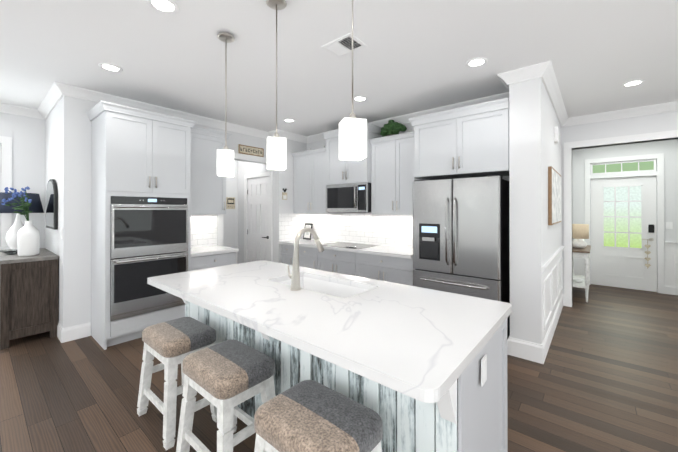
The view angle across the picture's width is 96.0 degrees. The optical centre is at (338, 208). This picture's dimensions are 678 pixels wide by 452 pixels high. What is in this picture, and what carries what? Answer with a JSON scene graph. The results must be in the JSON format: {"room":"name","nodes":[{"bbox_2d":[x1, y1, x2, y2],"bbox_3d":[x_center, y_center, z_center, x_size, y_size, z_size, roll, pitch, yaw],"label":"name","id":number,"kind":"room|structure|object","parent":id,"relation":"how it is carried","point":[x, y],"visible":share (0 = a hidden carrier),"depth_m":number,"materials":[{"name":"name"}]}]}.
{"room":"kitchen","nodes":[
{"label":"kitchen","id":0,"kind":"room"},
{"bbox_2d":[0,112,43,247],"bbox_3d":[-5.325,0.055,2.672,0.140,2.740,4.250,0,0,40],"label":"wall","id":1,"kind":"structure","parent":0,"point":[27,133],"depth_m":4.02,"materials":[{"name":"white paint"}]},
{"bbox_2d":[0,144,0,225],"bbox_3d":[-4.681,-0.171,3.437,0.135,1.292,1.162,0,0,40],"label":"window unit","id":2,"kind":"structure","parent":1,"relation":"in","point":[0,178],"depth_m":3.84,"materials":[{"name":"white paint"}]},
{"bbox_2d":[0,136,11,249],"bbox_3d":[-4.611,-0.162,3.379,0.045,1.500,1.350,0,0,40],"label":"door frame","id":3,"kind":"structure","parent":1,"relation":"attached to","point":[6,170],"depth_m":3.86,"materials":[{"name":"white paint"}]},
{"bbox_2d":[0,103,35,117],"bbox_3d":[-5.259,-1.265,2.582,0.085,0.100,4.030,0,0,40],"label":"crown molding","id":4,"kind":"structure","parent":1,"relation":"attached to","point":[4,108],"depth_m":3.92,"materials":[{"name":"white paint"}]},
{"bbox_2d":[44,101,59,322],"bbox_3d":[-3.482,0.060,3.807,1.200,2.740,0.140,0,0,40],"label":"wall","id":5,"kind":"structure","parent":0,"point":[56,144],"depth_m":3.71,"materials":[{"name":"white paint"}]},
{"bbox_2d":[36,86,62,118],"bbox_3d":[-3.471,-1.260,3.656,1.260,0.100,0.085,0,0,40],"label":"crown molding","id":6,"kind":"structure","parent":5,"relation":"attached to","point":[49,102],"depth_m":3.71,"materials":[{"name":"white paint"}]},
{"bbox_2d":[46,179,57,229],"bbox_3d":[-3.448,-0.055,3.662,0.620,0.590,0.033,0,0,40],"label":"arched mirror","id":7,"kind":"object","parent":5,"relation":"attached to","point":[52,206],"visible":0.98,"depth_m":3.56,"materials":[{"name":"silver mirror"}]},
{"bbox_2d":[57,322,64,342],"bbox_3d":[-3.457,1.355,3.679,1.356,0.150,0.016,0,0,40],"label":"baseboard","id":8,"kind":"structure","parent":5,"relation":"attached to","point":[60,330],"depth_m":3.27,"materials":[{"name":"white paint"}]},
{"bbox_2d":[60,95,275,327],"bbox_3d":[-2.084,0.063,4.383,0.160,2.740,2.820,0,0,40],"label":"wall","id":9,"kind":"structure","parent":0,"point":[75,126],"depth_m":3.38,"materials":[{"name":"white paint"}]},
{"bbox_2d":[52,81,272,138],"bbox_3d":[-2.072,-1.258,4.232,0.100,0.100,2.765,0,0,40],"label":"crown molding","id":10,"kind":"structure","parent":9,"relation":"attached to","point":[58,91],"depth_m":3.82,"materials":[{"name":"white paint"}]},
{"bbox_2d":[191,215,216,247],"bbox_3d":[-2.037,0.334,4.334,0.008,0.498,0.642,0,0,40],"label":"backsplash","id":11,"kind":"structure","parent":9,"relation":"attached to","point":[203,230],"depth_m":4.42,"materials":[{"name":"tile"}]},
{"bbox_2d":[190,126,231,214],"bbox_3d":[-1.886,-0.484,4.214,0.397,1.148,0.647,0,0,40],"label":"upper cabinet","id":12,"kind":"object","parent":9,"relation":"attached to","point":[208,189],"visible":0.65,"depth_m":4.12,"materials":[{"name":"grey paint"}]},
{"bbox_2d":[226,197,234,208],"bbox_3d":[-2.056,-0.101,5.809,0.042,0.220,0.180,0,0,40],"label":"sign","id":13,"kind":"object","parent":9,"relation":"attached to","point":[230,202],"visible":1,"depth_m":5.81,"materials":[{"name":"beige"}]},
{"bbox_2d":[217,153,271,262],"bbox_3d":[-1.511,0.280,4.939,0.040,2.310,0.950,0,0,40],"label":"door frame","id":14,"kind":"structure","parent":9,"relation":"attached to","point":[236,155],"depth_m":5.25,"materials":[{"name":"white paint"}]},
{"bbox_2d":[238,144,263,156],"bbox_3d":[-1.444,-0.949,5.031,0.024,0.142,0.470,0,0,40],"label":"sign","id":15,"kind":"object","parent":9,"relation":"attached to","point":[250,150],"visible":0.98,"depth_m":5.01,"materials":[{"name":"brown wood"}]},
{"bbox_2d":[247,176,268,261],"bbox_3d":[-1.465,0.437,5.514,0.682,1.990,0.101,0,0,40],"label":"pantry door","id":16,"kind":"structure","parent":9,"relation":"in","point":[258,218],"depth_m":5.52,"materials":[{"name":"white paint"}]},
{"bbox_2d":[280,139,307,262],"bbox_3d":[-0.812,0.068,5.508,0.160,2.740,0.480,0,0,40],"label":"wall","id":17,"kind":"structure","parent":0,"point":[286,176],"depth_m":5.31,"materials":[{"name":"white paint"}]},
{"bbox_2d":[282,188,286,199],"bbox_3d":[-0.930,-0.246,5.229,0.014,0.195,0.100,0,0,40],"label":"hanging ornament","id":18,"kind":"object","parent":17,"relation":"attached to","point":[284,195],"visible":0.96,"depth_m":5.22,"materials":[{"name":"white paper"}]},
{"bbox_2d":[272,129,307,142],"bbox_3d":[-0.840,-1.253,5.304,0.105,0.100,0.635,0,0,40],"label":"crown molding","id":19,"kind":"structure","parent":17,"relation":"attached to","point":[283,134],"depth_m":5.30,"materials":[{"name":"white paint"}]},
{"bbox_2d":[279,213,306,240],"bbox_3d":[-0.803,0.338,5.382,0.008,0.498,0.636,0,0,40],"label":"backsplash","id":20,"kind":"structure","parent":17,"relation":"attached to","point":[291,226],"depth_m":5.33,"materials":[{"name":"tile"}]},
{"bbox_2d":[0,284,677,451],"bbox_3d":[0.469,1.453,2.192,9.940,0.060,11.600,0,0,40],"label":"floor","id":21,"kind":"structure","parent":0,"point":[603,377],"depth_m":2.38,"materials":[{"name":"brown wood"}]},
{"bbox_2d":[0,248,58,349],"bbox_3d":[-3.694,0.979,3.575,1.100,0.900,0.470,0,0,40],"label":"sideboard","id":22,"kind":"object","parent":21,"relation":"on","point":[28,295],"visible":0.96,"depth_m":3.24,"materials":[{"name":"brown wood"}]},
{"bbox_2d":[0,249,16,254],"bbox_3d":[-3.764,0.503,3.533,0.220,0.050,0.220,0,0,40],"label":"glass dish","id":23,"kind":"object","parent":22,"relation":"on","point":[10,251],"visible":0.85,"depth_m":3.48,"materials":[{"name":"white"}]},
{"bbox_2d":[2,186,39,255],"bbox_3d":[-3.547,0.141,3.409,0.261,0.774,0.294,0,0,40],"label":"vase","id":24,"kind":"object","parent":22,"relation":"on","point":[28,238],"visible":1,"depth_m":3.38,"materials":[{"name":"white ceramic"}]},
{"bbox_2d":[0,189,43,248],"bbox_3d":[-3.908,0.148,3.720,0.450,0.762,0.450,0,0,40],"label":"table lamp","id":25,"kind":"object","parent":22,"relation":"on","point":[18,224],"visible":0.48,"depth_m":3.64,"materials":[{"name":"white ceramic"}]},
{"bbox_2d":[86,101,196,349],"bbox_3d":[-2.280,0.184,3.564,0.627,2.490,0.945,0,0,40],"label":"tall cabinet","id":26,"kind":"object","parent":21,"relation":"on","point":[136,152],"visible":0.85,"depth_m":3.29,"materials":[{"name":"grey paint"}]},
{"bbox_2d":[110,196,187,320],"bbox_3d":[-2.243,0.511,3.531,0.611,1.271,0.756,0,0,40],"label":"double wall oven","id":27,"kind":"object","parent":26,"relation":"in","point":[148,237],"visible":0.9,"depth_m":3.31,"materials":[{"name":"silver metal"}]},
{"bbox_2d":[137,317,216,449],"bbox_3d":[-1.095,1.117,2.090,0.505,0.612,0.353,0,0,40],"label":"stool","id":28,"kind":"object","parent":21,"relation":"on","point":[170,345],"visible":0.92,"depth_m":1.97,"materials":[{"name":"wood"}]},
{"bbox_2d":[191,245,238,270],"bbox_3d":[-1.810,0.992,4.140,0.601,0.880,0.642,0,0,40],"label":"base cabinet","id":29,"kind":"object","parent":21,"relation":"on","point":[205,257],"visible":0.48,"depth_m":3.99,"materials":[{"name":"grey paint"}]},
{"bbox_2d":[176,340,274,451],"bbox_3d":[-0.609,1.115,1.681,0.505,0.612,0.353,0,0,40],"label":"stool","id":30,"kind":"object","parent":21,"relation":"on","point":[225,378],"visible":0.9,"depth_m":1.59,"materials":[{"name":"fabric"}]},
{"bbox_2d":[279,243,293,264],"bbox_3d":[-0.633,1.016,5.271,0.387,0.840,0.602,0,0,40],"label":"base cabinet","id":31,"kind":"object","parent":21,"relation":"on","point":[286,252],"depth_m":5.08,"materials":[{"name":"grey paint"}]},
{"bbox_2d":[299,247,318,269],"bbox_3d":[-0.331,1.015,5.016,0.644,0.840,0.602,0,0,40],"label":"base cabinet","id":32,"kind":"object","parent":21,"relation":"on","point":[308,256],"depth_m":4.74,"materials":[{"name":"grey paint"}]},
{"bbox_2d":[254,380,382,451],"bbox_3d":[-0.087,1.113,1.229,0.505,0.612,0.353,0,0,40],"label":"stool","id":33,"kind":"object","parent":21,"relation":"on","point":[308,416],"visible":1,"depth_m":1.17,"materials":[{"name":"fabric"}]},
{"bbox_2d":[319,251,358,276],"bbox_3d":[0.144,1.014,4.617,0.836,0.840,0.602,0,0,40],"label":"base cabinet","id":34,"kind":"object","parent":21,"relation":"on","point":[343,262],"depth_m":4.33,"materials":[{"name":"grey paint"}]},
{"bbox_2d":[177,296,511,451],"bbox_3d":[-0.197,1.003,2.155,2.326,0.840,0.923,0,0,40],"label":"kitchen island","id":35,"kind":"object","parent":21,"relation":"on","point":[472,417],"depth_m":1.42,"materials":[{"name":"white wood"}]},
{"bbox_2d":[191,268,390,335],"bbox_3d":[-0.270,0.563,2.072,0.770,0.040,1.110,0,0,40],"label":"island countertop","id":36,"kind":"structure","parent":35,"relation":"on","point":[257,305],"depth_m":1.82,"materials":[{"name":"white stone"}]},
{"bbox_2d":[288,227,323,290],"bbox_3d":[-0.232,0.338,2.148,0.118,0.409,0.308,0,0,40],"label":"faucet","id":37,"kind":"object","parent":36,"relation":"on","point":[295,281],"visible":1,"depth_m":2.04,"materials":[{"name":"silver metal"}]},
{"bbox_2d":[279,276,366,295],"bbox_3d":[-0.135,0.678,2.232,0.794,0.214,0.405,0,0,40],"label":"sink","id":38,"kind":"object","parent":36,"relation":"in","point":[316,283],"depth_m":2.43,"materials":[{"name":"white ceramic"}]},
{"bbox_2d":[267,284,511,407],"bbox_3d":[0.329,0.561,1.568,0.795,0.040,1.110,0,0,40],"label":"island countertop","id":39,"kind":"structure","parent":35,"relation":"on","point":[409,340],"depth_m":1.32,"materials":[{"name":"white stone"}]},
{"bbox_2d":[359,255,412,285],"bbox_3d":[0.721,1.012,4.132,0.911,0.840,0.602,0,0,40],"label":"base cabinet","id":40,"kind":"object","parent":21,"relation":"on","point":[393,264],"depth_m":3.83,"materials":[{"name":"grey paint"}]},
{"bbox_2d":[283,239,412,258],"bbox_3d":[0.126,0.574,4.598,2.418,0.040,0.638,0,0,40],"label":"countertop","id":41,"kind":"structure","parent":40,"relation":"on","point":[399,252],"depth_m":4.20,"materials":[{"name":"white stone"}]},
{"bbox_2d":[303,223,312,239],"bbox_3d":[-0.543,0.410,5.452,0.088,0.288,0.230,0,0,-40],"label":"framed picture","id":42,"kind":"object","parent":41,"relation":"on","point":[306,235],"visible":0.67,"depth_m":5.42,"materials":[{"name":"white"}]},
{"bbox_2d":[322,242,378,248],"bbox_3d":[0.133,0.540,4.578,0.768,0.025,0.523,0,0,40],"label":"cooktop","id":43,"kind":"object","parent":41,"relation":"in","point":[348,245],"visible":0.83,"depth_m":4.50,"materials":[{"name":"black glass"}]},
{"bbox_2d":[413,175,509,339],"bbox_3d":[1.378,0.551,3.445,0.915,1.755,0.716,0,0,40],"label":"refrigerator","id":44,"kind":"object","parent":21,"relation":"on","point":[461,236],"visible":0.71,"depth_m":3.16,"materials":[{"name":"silver metal"}]},
{"bbox_2d":[572,245,590,301],"bbox_3d":[4.019,1.046,5.120,0.310,0.781,1.080,0,0,40],"label":"console table","id":45,"kind":"object","parent":21,"relation":"on","point":[581,252],"visible":0.65,"depth_m":4.72,"materials":[{"name":"white wood"}]},
{"bbox_2d":[573,277,584,281],"bbox_3d":[3.907,1.169,4.986,0.170,0.060,0.167,0,0,40],"label":"bowl","id":46,"kind":"object","parent":45,"relation":"on","point":[577,279],"visible":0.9,"depth_m":4.96,"materials":[{"name":"white ceramic"}]},
{"bbox_2d":[572,224,588,247],"bbox_3d":[3.952,0.458,5.042,0.276,0.394,0.276,0,0,40],"label":"table lamp","id":47,"kind":"object","parent":45,"relation":"on","point":[580,231],"visible":0.83,"depth_m":4.94,"materials":[{"name":"white fabric"}]},
{"bbox_2d":[0,0,677,135],"bbox_3d":[0.469,-1.347,2.204,9.940,0.060,11.600,0,0,40],"label":"ceiling","id":48,"kind":"structure","parent":0,"point":[413,56],"depth_m":2.59,"materials":[{"name":"white paint"}]},
{"bbox_2d":[98,63,122,71],"bbox_3d":[-2.128,-1.310,2.845,0.184,0.007,0.184,0,0,40],"label":"recessed light","id":49,"kind":"object","parent":48,"relation":"in","point":[110,67],"visible":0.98,"depth_m":2.84,"materials":[{"name":"white paint"}]},
{"bbox_2d":[146,0,178,13],"bbox_3d":[-1.137,-1.314,1.972,0.184,0.007,0.184,0,0,40],"label":"recessed light","id":50,"kind":"object","parent":48,"relation":"in","point":[167,6],"visible":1,"depth_m":1.98,"materials":[{"name":"white paint"}]},
{"bbox_2d":[217,32,234,176],"bbox_3d":[-0.858,-0.782,2.317,0.155,1.068,0.155,0,0,40],"label":"pendant light","id":51,"kind":"object","parent":48,"relation":"hanging from","point":[225,161],"visible":1,"depth_m":2.27,"materials":[{"name":"white glass"}]},
{"bbox_2d":[266,0,286,169],"bbox_3d":[-0.395,-0.784,1.928,0.155,1.068,0.155,0,0,40],"label":"pendant light","id":52,"kind":"object","parent":48,"relation":"hanging from","point":[276,151],"visible":1,"depth_m":1.88,"materials":[{"name":"white glass"}]},
{"bbox_2d":[283,119,294,121],"bbox_3d":[-0.741,-1.303,4.526,0.184,0.007,0.184,0,0,40],"label":"recessed light","id":53,"kind":"object","parent":48,"relation":"in","point":[288,120],"visible":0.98,"depth_m":4.53,"materials":[{"name":"white paint"}]},
{"bbox_2d":[321,33,366,57],"bbox_3d":[0.041,-1.310,2.472,0.300,0.010,0.230,0,0,40],"label":"ceiling vent","id":54,"kind":"object","parent":48,"relation":"in","point":[340,47],"visible":0.92,"depth_m":2.46,"materials":[{"name":"white metal"}]},
{"bbox_2d":[339,0,366,160],"bbox_3d":[0.068,-0.785,1.538,0.155,1.068,0.155,0,0,40],"label":"pendant light","id":55,"kind":"object","parent":48,"relation":"hanging from","point":[352,137],"visible":1,"depth_m":1.49,"materials":[{"name":"white glass"}]},
{"bbox_2d":[353,96,367,101],"bbox_3d":[0.252,-1.306,3.640,0.184,0.007,0.184,0,0,40],"label":"recessed light","id":56,"kind":"object","parent":48,"relation":"in","point":[360,98],"visible":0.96,"depth_m":3.63,"materials":[{"name":"white paint"}]},
{"bbox_2d":[466,57,487,67],"bbox_3d":[1.238,-1.310,2.746,0.184,0.007,0.184,0,0,40],"label":"recessed light","id":57,"kind":"object","parent":48,"relation":"in","point":[476,62],"visible":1,"depth_m":2.74,"materials":[{"name":"white paint"}]},
{"bbox_2d":[621,79,644,86],"bbox_3d":[3.080,-1.308,3.196,0.184,0.007,0.184,0,0,40],"label":"recessed light","id":58,"kind":"object","parent":48,"relation":"in","point":[633,83],"visible":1,"depth_m":3.19,"materials":[{"name":"white paint"}]},
{"bbox_2d":[276,123,507,262],"bbox_3d":[0.287,0.065,4.989,4.690,2.740,0.140,0,0,40],"label":"wall","id":59,"kind":"structure","parent":0,"point":[319,144],"depth_m":5.16,"materials":[{"name":"white paint"}]},
{"bbox_2d":[291,147,342,213],"bbox_3d":[-0.386,-0.437,5.218,0.861,1.063,0.372,0,0,40],"label":"upper cabinet","id":60,"kind":"object","parent":59,"relation":"attached to","point":[309,181],"visible":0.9,"depth_m":5.11,"materials":[{"name":"grey paint"}]},
{"bbox_2d":[322,123,381,184],"bbox_3d":[0.216,-0.774,4.655,0.870,0.815,0.462,0,0,40],"label":"upper cabinet","id":61,"kind":"object","parent":59,"relation":"attached to","point":[338,171],"visible":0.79,"depth_m":4.51,"materials":[{"name":"grey paint"}]},
{"bbox_2d":[326,182,370,212],"bbox_3d":[0.211,-0.151,4.646,0.767,0.425,0.478,0,0,40],"label":"microwave","id":62,"kind":"object","parent":61,"relation":"attached to","point":[349,198],"visible":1,"depth_m":4.45,"materials":[{"name":"silver metal"}]},
{"bbox_2d":[307,212,412,247],"bbox_3d":[0.334,0.322,4.848,2.419,0.526,0.008,0,0,40],"label":"backsplash","id":63,"kind":"structure","parent":59,"relation":"attached to","point":[384,230],"depth_m":4.78,"materials":[{"name":"tile"}]},
{"bbox_2d":[369,131,413,214],"bbox_3d":[0.845,-0.442,4.184,0.779,1.063,0.372,0,0,40],"label":"upper cabinet","id":64,"kind":"object","parent":59,"relation":"attached to","point":[392,166],"visible":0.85,"depth_m":4.10,"materials":[{"name":"grey paint"}]},
{"bbox_2d":[380,120,406,136],"bbox_3d":[0.758,-1.094,4.292,0.409,0.329,0.215,0,0,40],"label":"potted plant","id":65,"kind":"object","parent":64,"relation":"on","point":[391,127],"visible":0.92,"depth_m":4.25,"materials":[{"name":"green plant"}]},
{"bbox_2d":[308,94,503,142],"bbox_3d":[0.693,-1.257,4.507,3.440,0.100,0.085,0,0,40],"label":"crown molding","id":66,"kind":"structure","parent":59,"relation":"attached to","point":[403,119],"depth_m":4.10,"materials":[{"name":"white paint"}]},
{"bbox_2d":[409,98,508,268],"bbox_3d":[1.432,0.179,3.524,1.047,2.500,0.622,0,0,40],"label":"upper cabinet","id":67,"kind":"object","parent":59,"relation":"attached to","point":[471,141],"visible":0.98,"depth_m":3.27,"materials":[{"name":"grey paint"}]},
{"bbox_2d":[508,77,543,344],"bbox_3d":[1.770,0.056,2.907,0.260,2.740,0.002,0,0,40],"label":"wall","id":68,"kind":"structure","parent":0,"point":[526,98],"depth_m":2.90,"materials":[{"name":"white paint"}]},
{"bbox_2d":[498,71,515,98],"bbox_3d":[1.762,-1.263,3.171,0.085,0.100,0.555,0,0,40],"label":"crown molding","id":69,"kind":"structure","parent":68,"relation":"attached to","point":[507,78],"depth_m":2.97,"materials":[{"name":"white paint"}]},
{"bbox_2d":[507,336,542,363],"bbox_3d":[1.764,1.341,2.908,0.278,0.170,0.038,0,0,40],"label":"baseboard","id":70,"kind":"structure","parent":68,"relation":"attached to","point":[528,350],"depth_m":2.89,"materials":[{"name":"white paint"}]},
{"bbox_2d":[544,89,563,293],"bbox_3d":[2.716,0.061,4.032,0.260,2.740,1.500,0,0,40],"label":"wall","id":71,"kind":"structure","parent":0,"point":[553,152],"depth_m":3.52,"materials":[{"name":"white paint"}]},
{"bbox_2d":[536,60,567,126],"bbox_3d":[2.557,-1.261,3.580,0.085,0.100,2.205,0,0,40],"label":"crown molding","id":72,"kind":"structure","parent":71,"relation":"attached to","point":[545,70],"depth_m":3.20,"materials":[{"name":"white paint"}]},
{"bbox_2d":[541,246,563,342],"bbox_3d":[2.599,0.915,3.664,0.030,0.730,2.208,0,0,40],"label":"trim","id":73,"kind":"structure","parent":71,"relation":"attached to","point":[552,276],"depth_m":3.35,"materials":[{"name":"white paint"}]},
{"bbox_2d":[542,294,563,363],"bbox_3d":[2.589,1.345,3.651,0.030,0.170,2.238,0,0,40],"label":"baseboard","id":74,"kind":"structure","parent":71,"relation":"attached to","point":[549,335],"depth_m":3.30,"materials":[{"name":"white paint"}]},
{"bbox_2d":[548,166,560,224],"bbox_3d":[2.599,-0.130,3.661,0.033,0.620,1.180,0,0,40],"label":"picture","id":75,"kind":"object","parent":71,"relation":"attached to","point":[554,196],"visible":0.93,"depth_m":3.39,"materials":[{"name":"brown wood"}]},
{"bbox_2d":[554,126,558,142],"bbox_3d":[2.664,-0.900,3.739,0.037,0.180,0.140,0,0,40],"label":"box","id":76,"kind":"object","parent":71,"relation":"attached to","point":[556,134],"visible":0.98,"depth_m":3.69,"materials":[{"name":"white plastic"}]},
{"bbox_2d":[564,111,677,304],"bbox_3d":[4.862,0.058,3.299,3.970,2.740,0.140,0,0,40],"label":"wall","id":77,"kind":"structure","parent":0,"point":[667,121],"depth_m":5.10,"materials":[{"name":"white paint"}]},
{"bbox_2d":[564,130,677,306],"bbox_3d":[3.995,0.231,4.014,1.660,2.400,0.160,0,0,40],"label":"door frame","id":78,"kind":"structure","parent":77,"relation":"attached to","point":[568,146],"depth_m":4.49,"materials":[{"name":"white paint"}]},
{"bbox_2d":[590,159,655,174],"bbox_3d":[5.123,-0.742,5.532,0.872,0.212,0.050,0,0,40],"label":"transom window","id":79,"kind":"structure","parent":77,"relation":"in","point":[648,165],"depth_m":5.51,"materials":[{"name":"green glass"}]},
{"bbox_2d":[568,101,677,125],"bbox_3d":[4.763,-1.262,3.240,3.900,0.100,0.085,0,0,40],"label":"crown molding","id":80,"kind":"structure","parent":77,"relation":"attached to","point":[670,106],"depth_m":4.05,"materials":[{"name":"white paint"}]},
{"bbox_2d":[591,176,656,291],"bbox_3d":[5.100,0.436,5.499,0.872,1.990,0.112,0,0,40],"label":"front door","id":81,"kind":"structure","parent":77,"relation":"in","point":[623,232],"depth_m":5.49,"materials":[{"name":"white paint"}]},
{"bbox_2d":[666,222,672,228],"bbox_3d":[5.534,0.286,5.114,0.080,0.120,0.009,0,0,40],"label":"light switch","id":82,"kind":"object","parent":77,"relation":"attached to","point":[669,225],"visible":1,"depth_m":5.11,"materials":[{"name":"white plastic"}]},
{"bbox_2d":[664,285,677,294],"bbox_3d":[6.035,1.359,4.688,1.430,0.150,0.016,0,0,40],"label":"baseboard","id":83,"kind":"structure","parent":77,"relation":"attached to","point":[668,289],"depth_m":5.09,"materials":[{"name":"white paint"}]},
{"bbox_2d":[664,241,677,285],"bbox_3d":[6.032,0.919,4.683,1.425,0.730,0.030,0,0,40],"label":"trim","id":84,"kind":"structure","parent":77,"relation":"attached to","point":[671,248],"depth_m":5.10,"materials":[{"name":"white paint"}]}
]}

